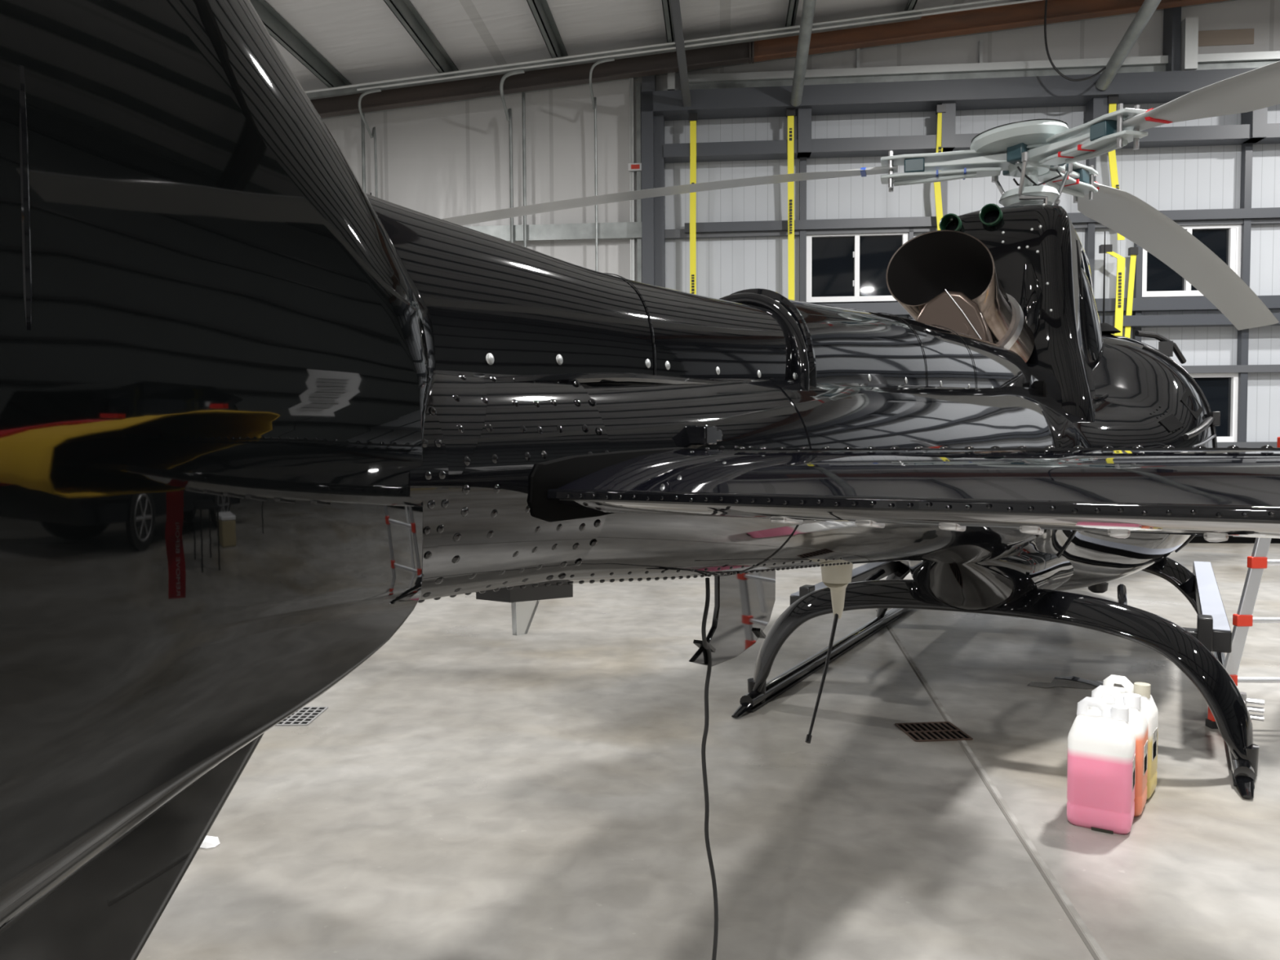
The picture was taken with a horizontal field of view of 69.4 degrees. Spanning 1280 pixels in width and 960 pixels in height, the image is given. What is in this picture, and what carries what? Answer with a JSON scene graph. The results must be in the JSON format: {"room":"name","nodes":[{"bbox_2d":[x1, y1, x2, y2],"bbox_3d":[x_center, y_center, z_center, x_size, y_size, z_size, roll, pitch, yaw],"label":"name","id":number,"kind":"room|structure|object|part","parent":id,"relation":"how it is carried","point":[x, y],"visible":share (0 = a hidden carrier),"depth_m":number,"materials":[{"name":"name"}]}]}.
{"room":"aircraft hangar","nodes":[
{"label":"aircraft hangar","id":0,"kind":"room"},
{"bbox_2d":[265,0,1020,90],"bbox_3d":[-0.920,-5.460,-1.792,17.500,1.640,30.150,0,2,5],"label":"ceiling","id":1,"kind":"structure","parent":0,"point":[364,41],"depth_m":12.01,"materials":[{"name":"metal"}]},
{"bbox_2d":[249,0,351,87],"bbox_3d":[-5.428,-4.895,-1.460,0.157,0.210,29.980,0,2,5],"label":"purlin","id":2,"kind":"structure","parent":1,"relation":"attached to","point":[280,29],"depth_m":11.56,"materials":[{"name":"metal"}]},
{"bbox_2d":[383,0,458,72],"bbox_3d":[-3.884,-5.035,-1.601,0.153,0.210,29.980,0,2,5],"label":"purlin","id":3,"kind":"structure","parent":1,"relation":"attached to","point":[404,11],"depth_m":11.54,"materials":[{"name":"metal"}]},
{"bbox_2d":[526,0,568,57],"bbox_3d":[-2.341,-5.174,-1.742,0.153,0.210,29.980,0,2,5],"label":"purlin","id":4,"kind":"structure","parent":1,"relation":"attached to","point":[540,10],"depth_m":11.68,"materials":[{"name":"metal"}]},
{"bbox_2d":[304,0,1005,93],"bbox_3d":[2.093,-5.897,12.017,13.903,1.257,0.046,0,2,5],"label":"conduit","id":5,"kind":"object","parent":1,"relation":"attached to","point":[985,1],"visible":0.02,"depth_m":12.19,"materials":[{"name":"grey metal"}]},
{"bbox_2d":[662,0,675,42],"bbox_3d":[-0.797,-5.313,-1.882,0.153,0.210,29.980,0,2,5],"label":"purlin","id":6,"kind":"structure","parent":1,"relation":"attached to","point":[665,3],"depth_m":11.66,"materials":[{"name":"metal"}]},
{"bbox_2d":[669,0,691,106],"bbox_3d":[0.457,-5.493,11.157,0.111,0.917,2.977,0,2,7],"label":"brace","id":7,"kind":"object","parent":1,"relation":"hanging from","point":[674,4],"visible":1,"depth_m":11.54,"materials":[{"name":"grey metal"}]},
{"bbox_2d":[356,0,1041,90],"bbox_3d":[2.589,-5.871,11.955,12.902,1.165,0.033,0,2,5],"label":"conduit","id":8,"kind":"object","parent":1,"relation":"attached to","point":[1024,1],"visible":1,"depth_m":12.11,"materials":[{"name":"grey metal"}]},
{"bbox_2d":[785,0,799,26],"bbox_3d":[0.746,-5.453,-2.023,0.153,0.210,29.980,0,2,5],"label":"purlin","id":9,"kind":"structure","parent":1,"relation":"attached to","point":[793,4],"depth_m":11.82,"materials":[{"name":"metal"}]},
{"bbox_2d":[790,0,816,106],"bbox_3d":[2.023,-5.556,11.209,0.150,1.140,2.606,0,2,4],"label":"brace","id":10,"kind":"object","parent":1,"relation":"attached to","point":[809,6],"visible":1,"depth_m":11.57,"materials":[{"name":"metal"}]},
{"bbox_2d":[904,0,917,11],"bbox_3d":[2.289,-5.592,-2.163,0.153,0.210,29.980,0,2,5],"label":"purlin","id":11,"kind":"structure","parent":1,"relation":"attached to","point":[911,4],"depth_m":11.84,"materials":[{"name":"metal"}]},
{"bbox_2d":[1044,0,1106,81],"bbox_3d":[5.543,-5.741,11.736,0.809,1.354,0.099,0,2,-2],"label":"cable","id":12,"kind":"object","parent":1,"relation":"hanging from","point":[1046,1],"visible":1,"depth_m":11.75,"materials":[{"name":"black plastic"}]},
{"bbox_2d":[1095,0,1161,90],"bbox_3d":[6.068,-5.772,10.696,0.170,1.445,2.931,0,2,0],"label":"brace","id":13,"kind":"object","parent":1,"relation":"attached to","point":[1148,8],"visible":1,"depth_m":11.44,"materials":[{"name":"metal"}]},
{"bbox_2d":[136,542,1279,959],"bbox_3d":[3.604,1.557,-1.871,26.900,0.202,30.200,0,2,5],"label":"floor","id":14,"kind":"structure","parent":0,"point":[473,788],"depth_m":3.57,"materials":[{"name":"concrete"}]},
{"bbox_2d":[200,835,220,848],"bbox_3d":[-1.503,1.264,3.234,0.060,0.024,0.060,0,2,0],"label":"paper scrap","id":15,"kind":"object","parent":14,"relation":"on","point":[210,842],"visible":0.85,"depth_m":3.22,"materials":[{"name":"white paper"}]},
{"bbox_2d":[275,706,328,725],"bbox_3d":[-1.823,1.213,4.753,0.340,0.006,0.310,0,2,0],"label":"floor drain","id":16,"kind":"object","parent":14,"relation":"on","point":[304,716],"visible":0.42,"depth_m":4.74,"materials":[{"name":"black"}]},
{"bbox_2d":[360,112,365,193],"bbox_3d":[-3.955,-2.203,13.372,0.052,6.150,0.052,0,2,5],"label":"conduit","id":17,"kind":"object","parent":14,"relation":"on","point":[362,125],"visible":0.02,"depth_m":13.25,"materials":[{"name":"metal"}]},
{"bbox_2d":[358,88,381,197],"bbox_3d":[-3.757,-2.209,12.955,0.294,6.194,0.815,-1,3,-21],"label":"conduit","id":18,"kind":"object","parent":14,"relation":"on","point":[374,134],"visible":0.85,"depth_m":13.14,"materials":[{"name":"metal"}]},
{"bbox_2d":[499,69,524,242],"bbox_3d":[-1.796,-2.303,12.780,0.303,6.373,0.826,-1,3,-21],"label":"conduit","id":19,"kind":"object","parent":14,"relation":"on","point":[508,112],"visible":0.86,"depth_m":13.05,"materials":[{"name":"metal"}]},
{"bbox_2d":[521,92,526,247],"bbox_3d":[-1.625,-2.348,13.162,0.048,6.430,0.048,0,2,5],"label":"conduit","id":20,"kind":"object","parent":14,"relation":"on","point":[523,104],"visible":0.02,"depth_m":13.06,"materials":[{"name":"metal"}]},
{"bbox_2d":[589,57,614,271],"bbox_3d":[-0.590,-2.355,12.672,0.294,6.474,0.816,-1,3,-21],"label":"conduit","id":21,"kind":"object","parent":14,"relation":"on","point":[593,99],"visible":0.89,"depth_m":12.96,"materials":[{"name":"metal"}]},
{"bbox_2d":[629,77,635,280],"bbox_3d":[-0.102,-2.432,13.189,0.060,6.580,0.095,0,2,5],"label":"channel","id":22,"kind":"object","parent":14,"relation":"on","point":[631,80],"visible":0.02,"depth_m":13.08,"materials":[{"name":"grey metal"}]},
{"bbox_2d":[0,0,1279,959],"bbox_3d":[2.637,-0.413,4.365,9.424,3.231,8.164,-1,2,-14],"label":"helicopter","id":23,"kind":"object","parent":14,"relation":"on","point":[260,409],"visible":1,"depth_m":0.88,"materials":[{"name":"black paint"}]},
{"bbox_3d":[-0.266,0.026,0.974,0.120,0.256,0.055,1,3,30],"label":"frame","id":24,"kind":"part","parent":23,"relation":"part of","materials":[{"name":"black paint"}]},
{"bbox_3d":[-0.166,0.197,1.349,0.008,0.053,0.059,1,3,30],"label":"clear blade","id":25,"kind":"part","parent":23,"relation":"part of","materials":[{"name":"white plastic"}]},
{"bbox_3d":[0.045,-0.147,1.460,0.019,0.059,1.081,1,3,32],"label":"edge trim","id":26,"kind":"part","parent":23,"relation":"part of","materials":[{"name":"black paint"}]},
{"bbox_3d":[-0.610,-1.816,6.351,4.580,0.311,0.349,0,2,17],"label":"rotor blade","id":27,"kind":"part","parent":23,"relation":"part of","materials":[{"name":"grey metal"}]},
{"bbox_2d":[701,577,718,959],"bbox_3d":[0.006,0.775,1.440,0.063,1.132,0.936,0,2,16],"label":"power cable","id":28,"kind":"object","parent":23,"relation":"attached to","point":[706,646],"visible":1,"depth_m":1.84,"materials":[{"name":"black rubber"}]},
{"bbox_3d":[0.497,0.528,2.510,0.014,0.313,0.252,1,3,30],"label":"whip rod","id":29,"kind":"part","parent":23,"relation":"part of","materials":[{"name":"black metal"}]},
{"bbox_3d":[1.956,-1.916,5.643,0.620,0.060,0.199,0,2,17],"label":"flex arm","id":30,"kind":"part","parent":23,"relation":"part of","materials":[{"name":"grey metal"}]},
{"bbox_3d":[2.309,-1.577,5.410,0.162,0.187,0.173,1,3,30],"label":"control rod","id":31,"kind":"part","parent":23,"relation":"part of","materials":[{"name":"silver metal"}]},
{"bbox_3d":[2.447,-1.586,5.609,0.161,0.187,0.167,0,2,15],"label":"control rod","id":32,"kind":"part","parent":23,"relation":"part of","materials":[{"name":"silver metal"}]},
{"bbox_3d":[2.417,-1.878,5.150,0.199,0.085,0.620,-1,2,-13],"label":"flex arm","id":33,"kind":"part","parent":23,"relation":"part of","materials":[{"name":"grey metal"}]},
{"bbox_3d":[2.614,-1.927,5.795,0.620,0.060,0.199,-3,3,-43],"label":"flex arm","id":34,"kind":"part","parent":23,"relation":"part of","materials":[{"name":"grey metal"}]},
{"bbox_2d":[1088,582,1108,593],"bbox_3d":[2.623,0.616,5.298,0.107,0.055,0.110,1,3,30],"label":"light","id":35,"kind":"object","parent":23,"relation":"on","point":[1101,588],"depth_m":5.25,"materials":[{"name":"black plastic"}]},
{"bbox_3d":[2.912,-1.265,5.799,0.011,0.580,0.011,-2,3,-37],"label":"rod","id":36,"kind":"part","parent":23,"relation":"part of","materials":[{"name":"black"}]},
{"bbox_2d":[1158,413,1184,432],"bbox_3d":[2.763,-0.292,4.819,0.179,0.109,0.063,-2,3,-36],"label":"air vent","id":37,"kind":"object","parent":23,"relation":"attached to","point":[1170,423],"depth_m":4.82,"materials":[{"name":"black"}]},
{"bbox_3d":[4.509,-1.746,7.674,4.580,0.616,0.347,-3,3,-43],"label":"rotor blade","id":38,"kind":"part","parent":23,"relation":"part of","materials":[{"name":"grey metal"}]},
{"bbox_2d":[1180,386,1203,420],"bbox_3d":[3.004,-0.415,5.044,0.090,0.195,0.199,2,3,40],"label":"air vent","id":39,"kind":"object","parent":23,"relation":"attached to","point":[1188,400],"depth_m":5.04,"materials":[{"name":"black"}]},
{"bbox_3d":[3.083,-0.290,5.056,0.067,0.141,0.741,2,3,41],"label":"door rail","id":40,"kind":"part","parent":23,"relation":"part of","materials":[{"name":"silver"}]},
{"bbox_3d":[3.092,-1.455,2.591,0.347,0.632,4.580,-1,2,-13],"label":"rotor blade","id":41,"kind":"part","parent":23,"relation":"part of","materials":[{"name":"grey metal"}]},
{"bbox_3d":[3.104,-0.213,5.055,0.041,0.078,0.643,2,3,40],"label":"door rail","id":42,"kind":"part","parent":23,"relation":"part of","materials":[{"name":"grey metal"}]},
{"bbox_3d":[3.238,-0.344,5.200,0.040,0.080,0.100,1,3,30],"label":"door handle","id":43,"kind":"part","parent":23,"relation":"part of","materials":[{"name":"black"}]},
{"bbox_3d":[2.656,0.996,4.025,0.100,0.130,0.040,1,3,30],"label":"bolt plate","id":44,"kind":"part","parent":23,"relation":"part of","materials":[{"name":"silver metal"}]},
{"bbox_2d":[894,721,973,742],"bbox_3d":[1.407,1.208,4.444,0.280,0.006,0.270,-1,2,-5],"label":"floor drain","id":45,"kind":"object","parent":14,"relation":"on","point":[930,731],"visible":1,"depth_m":4.44,"materials":[{"name":"black metal"}]},
{"bbox_2d":[1026,675,1102,688],"bbox_3d":[2.467,1.167,5.333,0.520,0.001,0.280,0,2,0],"label":"puddle","id":46,"kind":"object","parent":14,"relation":"on","point":[1072,682],"visible":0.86,"depth_m":5.30,"materials":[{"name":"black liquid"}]},
{"bbox_2d":[1066,697,1135,834],"bbox_3d":[1.686,1.025,3.378,0.212,0.456,0.191,1,3,32],"label":"jerrycan","id":47,"kind":"object","parent":14,"relation":"on","point":[1101,766],"visible":1,"depth_m":3.31,"materials":[{"name":"pink plastic"}]},
{"bbox_3d":[1.663,0.833,3.384,0.119,0.072,0.040,1,3,32],"label":"handle","id":48,"kind":"part","parent":47,"relation":"part of","materials":[{"name":"white paint"}]},
{"bbox_2d":[1133,768,1134,788],"bbox_3d":[1.769,1.070,3.313,0.002,0.060,0.065,1,3,32],"label":"print","id":49,"kind":"object","parent":47,"relation":"attached to","point":[1133,769],"depth_m":3.30,"materials":[{"name":"black"}]},
{"bbox_2d":[1088,684,1148,816],"bbox_3d":[1.814,1.018,3.533,0.212,0.456,0.191,1,3,35],"label":"jerrycan","id":50,"kind":"object","parent":14,"relation":"on","point":[1138,720],"visible":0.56,"depth_m":3.45,"materials":[{"name":"white plastic"}]},
{"bbox_3d":[1.792,0.826,3.541,0.119,0.072,0.040,1,3,35],"label":"handle","id":51,"kind":"part","parent":50,"relation":"part of","materials":[{"name":"white paint"}]},
{"bbox_2d":[1144,753,1146,773],"bbox_3d":[1.893,1.063,3.465,0.002,0.060,0.065,1,3,35],"label":"print","id":52,"kind":"object","parent":50,"relation":"attached to","point":[1145,758],"depth_m":3.47},
{"bbox_2d":[1102,674,1158,799],"bbox_3d":[1.938,1.011,3.691,0.212,0.456,0.191,2,3,38],"label":"jerrycan","id":53,"kind":"object","parent":14,"relation":"on","point":[1148,706],"visible":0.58,"depth_m":3.62,"materials":[{"name":"beige plastic"}]},
{"bbox_3d":[1.916,0.818,3.700,0.119,0.072,0.040,2,3,38],"label":"handle","id":54,"kind":"part","parent":53,"relation":"part of","materials":[{"name":"white plastic"}]},
{"bbox_2d":[1152,741,1155,759],"bbox_3d":[2.013,1.056,3.619,0.002,0.060,0.065,2,3,38],"label":"print","id":55,"kind":"object","parent":53,"relation":"attached to","point":[1154,744],"depth_m":3.62},
{"bbox_2d":[1204,436,1279,728],"bbox_3d":[3.710,0.233,4.793,1.931,1.900,0.746,-2,3,-40],"label":"ladder","id":56,"kind":"object","parent":14,"relation":"on","point":[1258,561],"visible":0.56,"depth_m":4.47,"materials":[{"name":"silver metal"}]},
{"bbox_3d":[3.036,0.234,4.484,0.537,1.870,0.031,-1,2,-7],"label":"rail","id":57,"kind":"part","parent":56,"relation":"part of","materials":[{"name":"silver metal"}]},
{"bbox_2d":[322,0,1279,441],"bbox_3d":[4.883,-2.985,12.870,26.500,7.654,0.174,0,2,5],"label":"wall","id":58,"kind":"structure","parent":0,"point":[1189,177],"depth_m":12.99,"materials":[{"name":"white metal"}]},
{"bbox_2d":[463,222,641,240],"bbox_3d":[-4.149,-3.523,13.480,8.400,0.220,0.170,0,2,5],"label":"girt","id":59,"kind":"object","parent":58,"relation":"attached to","point":[618,229],"depth_m":13.12,"materials":[{"name":"metal"}]},
{"bbox_2d":[640,89,654,285],"bbox_3d":[0.130,-2.245,12.993,0.165,6.220,0.400,0,2,5],"label":"column","id":60,"kind":"structure","parent":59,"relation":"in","point":[646,117],"depth_m":12.73,"materials":[{"name":"grey metal"}]},
{"bbox_2d":[635,82,641,282],"bbox_3d":[-0.002,-2.368,13.181,0.060,6.450,0.100,0,2,5],"label":"channel","id":61,"kind":"object","parent":58,"relation":"attached to","point":[637,84],"visible":0.36,"depth_m":13.05,"materials":[{"name":"metal"}]},
{"bbox_2d":[628,163,641,171],"bbox_3d":[-0.065,-4.407,13.023,0.200,0.100,0.035,0,2,5],"label":"tag","id":62,"kind":"object","parent":61,"relation":"attached to","point":[632,166],"visible":0.82,"depth_m":13.01,"materials":[{"name":"white paint"}]},
{"bbox_2d":[653,114,665,287],"bbox_3d":[0.286,-2.164,13.058,0.135,6.050,0.250,0,2,5],"label":"column","id":63,"kind":"structure","parent":58,"relation":"in","point":[659,120],"depth_m":12.87,"materials":[{"name":"grey metal"}]},
{"bbox_2d":[688,112,697,294],"bbox_3d":[0.742,-3.287,12.812,0.119,3.510,0.092,0,2,5],"label":"strap","id":64,"kind":"object","parent":58,"relation":"hanging from","point":[692,116],"visible":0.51,"depth_m":12.81,"materials":[{"name":"yellow"}]},
{"bbox_2d":[786,107,795,300],"bbox_3d":[2.068,-3.300,12.696,0.122,3.530,0.092,0,2,5],"label":"strap","id":65,"kind":"object","parent":58,"relation":"hanging from","point":[790,112],"visible":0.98,"depth_m":12.69,"materials":[{"name":"yellow"}]},
{"bbox_2d":[806,232,908,303],"bbox_3d":[3.033,-2.990,12.950,1.400,0.990,0.101,0,2,5],"label":"window","id":66,"kind":"structure","parent":58,"relation":"in","point":[841,268],"depth_m":12.96,"materials":[{"name":"white paint"}]},
{"bbox_3d":[2.708,-2.990,12.993,0.595,0.840,0.010,0,2,5],"label":"pane","id":67,"kind":"part","parent":66,"relation":"part of","materials":[{"name":"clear glass"}]},
{"bbox_3d":[3.363,-2.992,12.936,0.590,0.840,0.010,0,2,5],"label":"pane","id":68,"kind":"part","parent":66,"relation":"part of","materials":[{"name":"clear glass"}]},
{"bbox_2d":[856,48,859,67],"bbox_3d":[3.014,-5.821,12.789,0.040,0.350,0.070,0,2,5],"label":"stud","id":69,"kind":"object","parent":58,"relation":"attached to","point":[858,49],"visible":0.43,"depth_m":12.76,"materials":[{"name":"grey metal"}]},
{"bbox_2d":[933,104,946,230],"bbox_3d":[4.049,-3.289,12.523,0.145,3.500,0.092,0,2,5],"label":"strap","id":70,"kind":"object","parent":58,"relation":"hanging from","point":[940,108],"visible":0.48,"depth_m":12.47,"materials":[{"name":"yellow fabric"}]},
{"bbox_2d":[640,67,1257,120],"bbox_3d":[9.037,-5.216,12.092,18.080,0.270,0.401,0,2,5],"label":"beam","id":71,"kind":"structure","parent":58,"relation":"attached to","point":[1162,86],"depth_m":12.40,"materials":[{"name":"grey metal"}]},
{"bbox_2d":[641,75,656,91],"bbox_3d":[0.125,-5.545,12.927,0.180,0.420,0.240,0,2,5],"label":"stub","id":72,"kind":"object","parent":71,"relation":"on","point":[648,82],"visible":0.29,"depth_m":12.81,"materials":[{"name":"grey metal"}]},
{"bbox_2d":[667,72,675,90],"bbox_3d":[0.433,-5.586,12.773,0.100,0.410,0.110,0,2,5],"label":"bracket","id":73,"kind":"object","parent":71,"relation":"on","point":[671,76],"visible":0.43,"depth_m":12.72,"materials":[{"name":"grey metal"}]},
{"bbox_2d":[1163,6,1181,71],"bbox_3d":[7.082,-5.899,12.310,0.110,1.100,0.250,0,2,5],"label":"post","id":74,"kind":"object","parent":71,"relation":"on","point":[1171,16],"visible":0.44,"depth_m":12.20,"materials":[{"name":"grey metal"}]},
{"bbox_2d":[1180,17,1198,71],"bbox_3d":[7.215,-5.714,12.155,0.160,0.660,0.150,0,2,5],"label":"bracket","id":75,"kind":"object","parent":71,"relation":"on","point":[1189,25],"visible":0.86,"depth_m":12.08,"materials":[{"name":"grey metal"}]},
{"bbox_3d":[9.334,-5.375,12.160,17.500,0.040,0.180,0,2,5],"label":"channel","id":76,"kind":"object","parent":71,"relation":"on","visible":0},
{"bbox_2d":[688,60,1279,89],"bbox_3d":[9.338,-5.467,12.206,17.500,0.180,0.083,0,2,5],"label":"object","id":77,"kind":"structure","parent":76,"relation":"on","point":[1250,64],"depth_m":12.60,"materials":[{"name":"metal"}]},
{"bbox_2d":[688,50,1279,83],"bbox_3d":[9.307,-5.605,12.153,17.550,0.100,0.102,0,2,5],"label":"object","id":78,"kind":"structure","parent":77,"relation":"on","point":[1258,55],"depth_m":12.53,"materials":[{"name":"grey metal"}]},
{"bbox_2d":[663,123,1279,163],"bbox_3d":[9.195,-4.584,12.165,17.780,0.180,0.280,0,2,5],"label":"beam","id":79,"kind":"structure","parent":58,"relation":"in","point":[1218,135],"depth_m":12.55,"materials":[{"name":"grey metal"}]},
{"bbox_2d":[796,107,811,157],"bbox_3d":[2.257,-4.783,12.722,0.180,0.610,0.260,0,2,5],"label":"column","id":80,"kind":"structure","parent":79,"relation":"on","point":[803,114],"depth_m":12.60,"materials":[{"name":"grey metal"}]},
{"bbox_2d":[937,102,955,151],"bbox_3d":[4.160,-4.787,12.556,0.180,0.610,0.260,0,2,5],"label":"column","id":81,"kind":"structure","parent":79,"relation":"on","point":[948,118],"depth_m":12.43,"materials":[{"name":"grey metal"}]},
{"bbox_2d":[1085,97,1107,123],"bbox_3d":[6.112,-4.791,12.385,0.180,0.610,0.260,0,2,5],"label":"column","id":82,"kind":"structure","parent":79,"relation":"on","point":[1097,107],"depth_m":12.25,"materials":[{"name":"grey metal"}]},
{"bbox_2d":[1241,106,1267,143],"bbox_3d":[8.115,-4.795,12.210,0.180,0.610,0.260,0,2,5],"label":"column","id":83,"kind":"structure","parent":79,"relation":"on","point":[1258,118],"depth_m":12.09,"materials":[{"name":"grey metal"}]},
{"bbox_2d":[665,217,1279,239],"bbox_3d":[9.213,-3.500,12.339,17.780,0.120,0.083,0,2,5],"label":"beam","id":84,"kind":"structure","parent":58,"relation":"in","point":[669,233],"depth_m":12.84,"materials":[{"name":"grey metal"}]},
{"bbox_2d":[977,40,982,62],"bbox_3d":[4.657,-5.824,12.645,0.040,0.350,0.070,0,2,5],"label":"stud","id":85,"kind":"object","parent":58,"relation":"attached to","point":[980,42],"visible":0.79,"depth_m":12.61,"materials":[{"name":"grey metal"}]},
{"bbox_2d":[684,207,1279,233],"bbox_3d":[9.349,-3.564,12.289,17.500,0.130,0.132,0,2,5],"label":"beam","id":86,"kind":"structure","parent":58,"relation":"in","point":[1268,212],"depth_m":12.75,"materials":[{"name":"grey metal"}]},
{"bbox_2d":[818,295,1279,315],"bbox_3d":[9.216,-2.385,12.350,17.780,0.170,0.132,0,2,5],"label":"beam","id":87,"kind":"structure","parent":58,"relation":"in","point":[1272,302],"depth_m":12.49,"materials":[{"name":"grey metal"}]},
{"bbox_2d":[907,227,913,318],"bbox_3d":[3.757,-2.900,12.840,0.060,1.300,0.080,0,2,5],"label":"column","id":88,"kind":"structure","parent":87,"relation":"on","point":[910,233],"depth_m":12.78,"materials":[{"name":"grey metal"}]},
{"bbox_2d":[911,312,1279,328],"bbox_3d":[9.211,-2.147,12.290,17.780,0.140,0.232,0,2,5],"label":"beam","id":89,"kind":"structure","parent":58,"relation":"in","point":[1176,320],"depth_m":12.37,"materials":[{"name":"grey metal"}]},
{"bbox_2d":[1124,247,1137,337],"bbox_3d":[6.591,-2.384,12.443,0.164,1.470,0.080,0,2,5],"label":"strap","id":90,"kind":"object","parent":89,"relation":"attached to","point":[1132,251],"visible":0.86,"depth_m":12.41,"materials":[{"name":"yellow fabric"}]},
{"bbox_2d":[1106,95,1124,239],"bbox_3d":[6.315,-4.132,12.264,0.248,1.880,0.080,0,2,5],"label":"strap","id":91,"kind":"object","parent":58,"relation":"hanging from","point":[1113,100],"visible":0.3,"depth_m":12.26,"materials":[{"name":"yellow fabric"}]},
{"bbox_2d":[1098,244,1125,336],"bbox_3d":[6.294,-2.388,12.345,0.300,1.490,0.108,0,2,5],"label":"strap","id":92,"kind":"object","parent":91,"relation":"hanging from","point":[1120,280],"visible":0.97,"depth_m":12.29,"materials":[{"name":"yellow fabric"}]},
{"bbox_2d":[1142,224,1241,297],"bbox_3d":[7.466,-2.984,12.563,1.300,0.980,0.100,0,2,5],"label":"window","id":93,"kind":"structure","parent":58,"relation":"in","point":[1158,279],"depth_m":12.54,"materials":[{"name":"white paint"}]},
{"bbox_3d":[7.152,-2.984,12.605,0.515,0.830,0.010,0,2,5],"label":"pane","id":94,"kind":"part","parent":93,"relation":"part of","materials":[{"name":"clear glass"}]},
{"bbox_3d":[7.757,-2.986,12.553,0.570,0.830,0.010,0,2,5],"label":"pane","id":95,"kind":"part","parent":93,"relation":"part of","materials":[{"name":"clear glass"}]},
{"bbox_2d":[1189,373,1238,442],"bbox_3d":[7.478,-0.994,12.645,1.300,0.955,0.100,0,2,5],"label":"window","id":96,"kind":"structure","parent":58,"relation":"in","point":[1220,390],"depth_m":12.61,"materials":[{"name":"white paint"}]},
{"bbox_3d":[7.768,-0.995,12.634,0.570,0.805,0.010,0,2,5],"label":"pane","id":97,"kind":"part","parent":96,"relation":"part of","materials":[{"name":"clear glass"}]},
{"bbox_2d":[1180,364,1279,373],"bbox_3d":[9.222,-1.501,12.396,17.780,0.100,0.112,0,2,5],"label":"beam","id":98,"kind":"structure","parent":58,"relation":"in","point":[1220,368],"depth_m":12.45,"materials":[{"name":"grey metal"}]},
{"bbox_2d":[1132,243,1142,342],"bbox_3d":[6.777,-2.506,12.593,0.080,2.100,0.080,0,2,5],"label":"column","id":99,"kind":"structure","parent":98,"relation":"on","point":[1137,293],"depth_m":12.55,"materials":[{"name":"grey metal"}]},
{"bbox_2d":[1189,535,1279,543],"bbox_3d":[9.228,0.795,12.415,17.780,0.090,0.280,0,2,5],"label":"door sill","id":100,"kind":"structure","parent":58,"relation":"attached to","point":[1197,539],"depth_m":12.39,"materials":[{"name":"black"}]},
{"bbox_2d":[799,157,806,302],"bbox_3d":[2.287,-1.873,13.001,0.090,5.350,0.100,0,2,5],"label":"column","id":101,"kind":"structure","parent":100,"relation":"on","point":[802,161],"depth_m":12.89,"materials":[{"name":"grey metal"}]},
{"bbox_2d":[940,180,947,216],"bbox_3d":[4.190,-1.876,12.835,0.090,5.350,0.100,0,2,5],"label":"column","id":102,"kind":"structure","parent":100,"relation":"on","point":[943,184],"depth_m":12.70,"materials":[{"name":"grey metal"}]},
{"bbox_2d":[1084,156,1096,293],"bbox_3d":[6.142,-1.880,12.664,0.090,5.350,0.100,0,2,5],"label":"column","id":103,"kind":"structure","parent":100,"relation":"on","point":[1090,230],"depth_m":12.56,"materials":[{"name":"grey metal"}]},
{"bbox_2d":[1236,142,1253,441],"bbox_3d":[8.145,-1.884,12.489,0.090,5.350,0.100,0,2,5],"label":"column","id":104,"kind":"structure","parent":100,"relation":"on","point":[1247,148],"depth_m":12.43,"materials":[{"name":"grey metal"}]},
{"bbox_2d":[1217,441,1276,448],"bbox_3d":[9.227,-0.469,12.438,17.780,0.095,0.112,0,2,5],"label":"beam","id":105,"kind":"structure","parent":58,"relation":"in","point":[1241,444],"depth_m":12.47,"materials":[{"name":"grey metal"}]},
{"bbox_3d":[-9.693,-1.661,-0.893,0.150,6.300,30.100,0,2,5],"label":"wall","id":106,"kind":"structure","parent":0,"visible":0},
{"bbox_2d":[310,41,752,118],"bbox_3d":[-3.432,-5.308,12.825,9.950,1.136,0.152,0,2,5],"label":"rafter","id":107,"kind":"object","parent":106,"relation":"attached to","point":[737,53],"visible":0.41,"depth_m":12.64,"materials":[{"name":"grey metal"}]},
{"bbox_2d":[748,41,754,63],"bbox_3d":[1.491,-5.760,12.367,0.064,0.300,0.180,0,2,5],"label":"rafter splice","id":108,"kind":"object","parent":107,"relation":"attached to","point":[753,42],"visible":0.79,"depth_m":12.28,"materials":[{"name":"grey metal"}]},
{"bbox_2d":[753,0,1227,62],"bbox_3d":[5.281,-6.095,12.032,7.550,0.924,0.151,0,2,5],"label":"rafter","id":109,"kind":"object","parent":107,"relation":"attached to","point":[1031,13],"visible":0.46,"depth_m":12.12,"materials":[{"name":"metal"}]},
{"bbox_2d":[306,11,921,99],"bbox_3d":[-2.377,-5.490,12.555,12.100,1.140,0.062,0,2,5],"label":"roof beam","id":110,"kind":"structure","parent":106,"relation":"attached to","point":[349,91],"depth_m":12.36,"materials":[{"name":"metal"}]},
{"bbox_2d":[321,0,1236,119],"bbox_3d":[0.372,-5.864,13.003,17.500,1.820,0.101,0,2,5],"label":"trim","id":111,"kind":"structure","parent":106,"relation":"attached to","point":[1228,0],"depth_m":12.89,"materials":[{"name":"metal"}]},
{"label":"outside","id":112,"kind":"structure","parent":0,"visible":0},
{"bbox_2d":[819,302,879,303],"bbox_3d":[9.230,-2.669,13.788,20.000,7.100,0.101,0,2,5],"label":"wall","id":113,"kind":"structure","parent":112,"point":[864,302],"depth_m":14.26,"materials":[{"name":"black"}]}
]}

